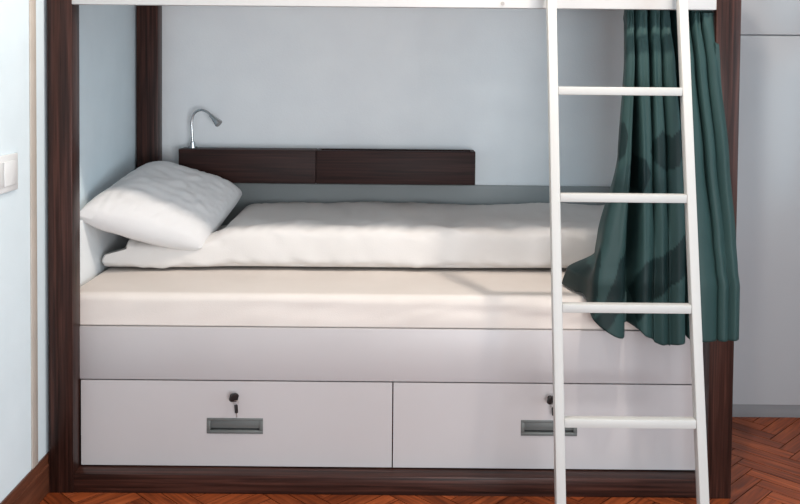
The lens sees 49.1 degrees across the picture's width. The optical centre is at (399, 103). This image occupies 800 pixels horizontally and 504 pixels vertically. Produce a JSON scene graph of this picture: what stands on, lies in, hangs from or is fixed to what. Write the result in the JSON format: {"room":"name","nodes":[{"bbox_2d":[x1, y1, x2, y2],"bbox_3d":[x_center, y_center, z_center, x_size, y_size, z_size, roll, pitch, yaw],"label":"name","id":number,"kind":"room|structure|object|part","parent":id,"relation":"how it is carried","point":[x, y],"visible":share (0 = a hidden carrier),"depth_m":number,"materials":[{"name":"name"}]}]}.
{"room":"dormitory","nodes":[
{"label":"dormitory","id":0,"kind":"room"},
{"bbox_2d":[0,0,136,502],"bbox_3d":[-1.184,0.015,1.094,0.100,2.700,5.622,1,2,0],"label":"wall","id":1,"kind":"structure","parent":0,"point":[107,33],"depth_m":2.75,"materials":[{"name":"white paint"}]},
{"bbox_2d":[0,153,17,193],"bbox_3d":[-1.129,0.202,2.486,0.012,0.108,0.192,1,2,0],"label":"light switch","id":2,"kind":"object","parent":1,"relation":"attached to","point":[9,162],"visible":1,"depth_m":2.52,"materials":[{"name":"white plastic"}]},
{"bbox_2d":[0,451,48,503],"bbox_3d":[-1.140,1.253,1.086,0.010,0.126,5.522,1,2,0],"label":"baseboard","id":3,"kind":"structure","parent":1,"relation":"attached to","point":[34,486],"depth_m":2.71,"materials":[{"name":"brown wood"}]},
{"bbox_2d":[29,0,37,468],"bbox_3d":[-1.130,-0.127,2.692,0.005,2.524,0.042,1,2,0],"label":"trim","id":4,"kind":"structure","parent":1,"relation":"attached to","point":[32,3],"depth_m":2.71,"materials":[{"name":"white paint"}]},
{"bbox_2d":[162,6,623,383],"bbox_3d":[0.971,-0.059,3.853,4.208,2.700,0.100,1,2,0],"label":"wall","id":5,"kind":"structure","parent":0,"point":[475,79],"depth_m":3.80,"materials":[{"name":"paint"}]},
{"bbox_2d":[179,147,474,184],"bbox_3d":[-0.308,0.267,3.740,1.253,0.142,0.096,1,2,0],"label":"wall shelf","id":6,"kind":"object","parent":5,"relation":"attached to","point":[235,165],"visible":0.96,"depth_m":3.69,"materials":[{"name":"brown wood"}]},
{"bbox_2d":[188,109,221,147],"bbox_3d":[-0.830,0.107,3.723,0.158,0.169,0.038,1,2,19],"label":"reading lamp","id":7,"kind":"object","parent":6,"relation":"on","point":[217,122],"visible":1,"depth_m":3.73,"materials":[{"name":"silver metal"}]},
{"bbox_2d":[39,384,799,503],"bbox_3d":[0.958,1.360,1.089,4.208,0.050,5.522,1,2,0],"label":"floor","id":8,"kind":"structure","parent":0,"point":[765,456],"depth_m":2.83,"materials":[{"name":"brown wood"}]},
{"bbox_2d":[47,0,740,498],"bbox_3d":[-0.022,0.201,3.299,2.210,2.100,1.018,1,2,0],"label":"bunk bed","id":9,"kind":"object","parent":8,"relation":"on","point":[133,408],"visible":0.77,"depth_m":2.88,"materials":[{"name":"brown wood"}]},
{"bbox_3d":[-1.085,0.207,2.825,0.078,2.100,0.070,1,2,0],"label":"post","id":10,"kind":"part","parent":9,"relation":"part of","materials":[{"name":"brown wood"}]},
{"bbox_3d":[-1.081,0.175,3.774,0.091,2.100,0.068,1,2,0],"label":"post","id":11,"kind":"part","parent":9,"relation":"part of","materials":[{"name":"brown wood"}]},
{"bbox_2d":[229,393,238,416],"bbox_3d":[-0.540,0.985,2.856,0.026,0.080,0.034,2,2,28],"label":"key","id":12,"kind":"object","parent":9,"relation":"attached to","point":[233,397],"visible":1,"depth_m":2.85,"materials":[{"name":"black metal"}]},
{"bbox_3d":[-0.543,1.061,2.885,0.185,0.052,0.012,1,2,0],"label":"handle","id":13,"kind":"part","parent":9,"relation":"part of","materials":[{"name":"grey metal"}]},
{"bbox_3d":[-0.543,1.057,2.889,0.167,0.026,0.008,1,2,0],"label":"finger plate","id":14,"kind":"part","parent":9,"relation":"part of","materials":[{"name":"grey metal"}]},
{"bbox_3d":[-0.538,1.054,2.890,1.024,0.282,0.018,1,2,0],"label":"drawer","id":15,"kind":"part","parent":9,"relation":"part of","materials":[{"name":"white paint"}]},
{"bbox_2d":[80,266,637,329],"bbox_3d":[-0.028,0.674,3.335,2.136,0.120,0.926,1,2,0],"label":"mattress","id":16,"kind":"object","parent":9,"relation":"on","point":[257,296],"visible":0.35,"depth_m":2.88,"materials":[{"name":"white fabric"}]},
{"bbox_2d":[102,201,603,267],"bbox_3d":[-0.046,0.513,3.485,2.098,0.190,0.602,1,2,0],"label":"duvet","id":17,"kind":"object","parent":16,"relation":"on","point":[376,233],"visible":0.82,"depth_m":3.21,"materials":[{"name":"white fabric"}]},
{"bbox_2d":[80,161,241,250],"bbox_3d":[-0.885,0.387,3.332,0.392,0.298,0.688,1,2,9],"label":"pillow","id":18,"kind":"object","parent":17,"relation":"on","point":[171,205],"visible":0.98,"depth_m":3.19,"materials":[{"name":"white fabric"}]},
{"bbox_3d":[-0.028,0.827,2.882,2.048,0.174,0.018,1,2,0],"label":"panel","id":19,"kind":"part","parent":9,"relation":"part of","materials":[{"name":"white paint"}]},
{"bbox_3d":[-0.017,-0.414,2.788,2.050,0.216,0.030,1,2,0],"label":"rail","id":20,"kind":"part","parent":9,"relation":"part of","materials":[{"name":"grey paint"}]},
{"bbox_3d":[0.485,1.063,2.890,1.014,0.282,0.018,1,2,0],"label":"drawer","id":21,"kind":"part","parent":9,"relation":"part of","materials":[{"name":"white paint"}]},
{"bbox_3d":[0.490,1.064,2.889,0.167,0.026,0.008,1,2,0],"label":"finger plate","id":22,"kind":"part","parent":9,"relation":"part of","materials":[{"name":"grey metal"}]},
{"bbox_3d":[0.490,1.068,2.885,0.185,0.052,0.012,1,2,0],"label":"handle","id":23,"kind":"part","parent":9,"relation":"part of","materials":[{"name":"grey metal"}]},
{"bbox_2d":[547,396,552,415],"bbox_3d":[0.495,0.993,2.856,0.026,0.080,0.034,2,2,28],"label":"key","id":24,"kind":"object","parent":9,"relation":"attached to","point":[550,398],"visible":0.55,"depth_m":2.85,"materials":[{"name":"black metal"}]},
{"bbox_2d":[562,10,739,345],"bbox_3d":[0.804,0.218,2.831,0.566,1.088,0.254,1,2,17],"label":"curtain","id":25,"kind":"object","parent":9,"relation":"hanging from","point":[639,256],"visible":0.88,"depth_m":2.77,"materials":[{"name":"green fabric"}]},
{"bbox_3d":[1.038,0.226,2.825,0.078,2.100,0.070,1,2,0],"label":"post","id":26,"kind":"part","parent":9,"relation":"part of","materials":[{"name":"brown wood"}]},
{"bbox_2d":[546,0,708,503],"bbox_3d":[0.663,0.380,2.625,0.433,1.805,0.433,1,2,0],"label":"ladder","id":27,"kind":"object","parent":8,"relation":"on","point":[697,422],"visible":1,"depth_m":2.56,"materials":[{"name":"white metal"}]},
{"bbox_2d":[732,0,799,417],"bbox_3d":[2.080,0.033,3.628,1.968,2.450,0.352,1,2,0],"label":"wardrobe","id":28,"kind":"object","parent":8,"relation":"on","point":[766,365],"visible":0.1,"depth_m":3.47,"materials":[{"name":"paint"}]},
{"bbox_3d":[1.431,-0.731,3.437,0.652,0.918,0.021,1,2,0],"label":"door","id":29,"kind":"part","parent":28,"relation":"part of","materials":[{"name":"paint"}]}
]}

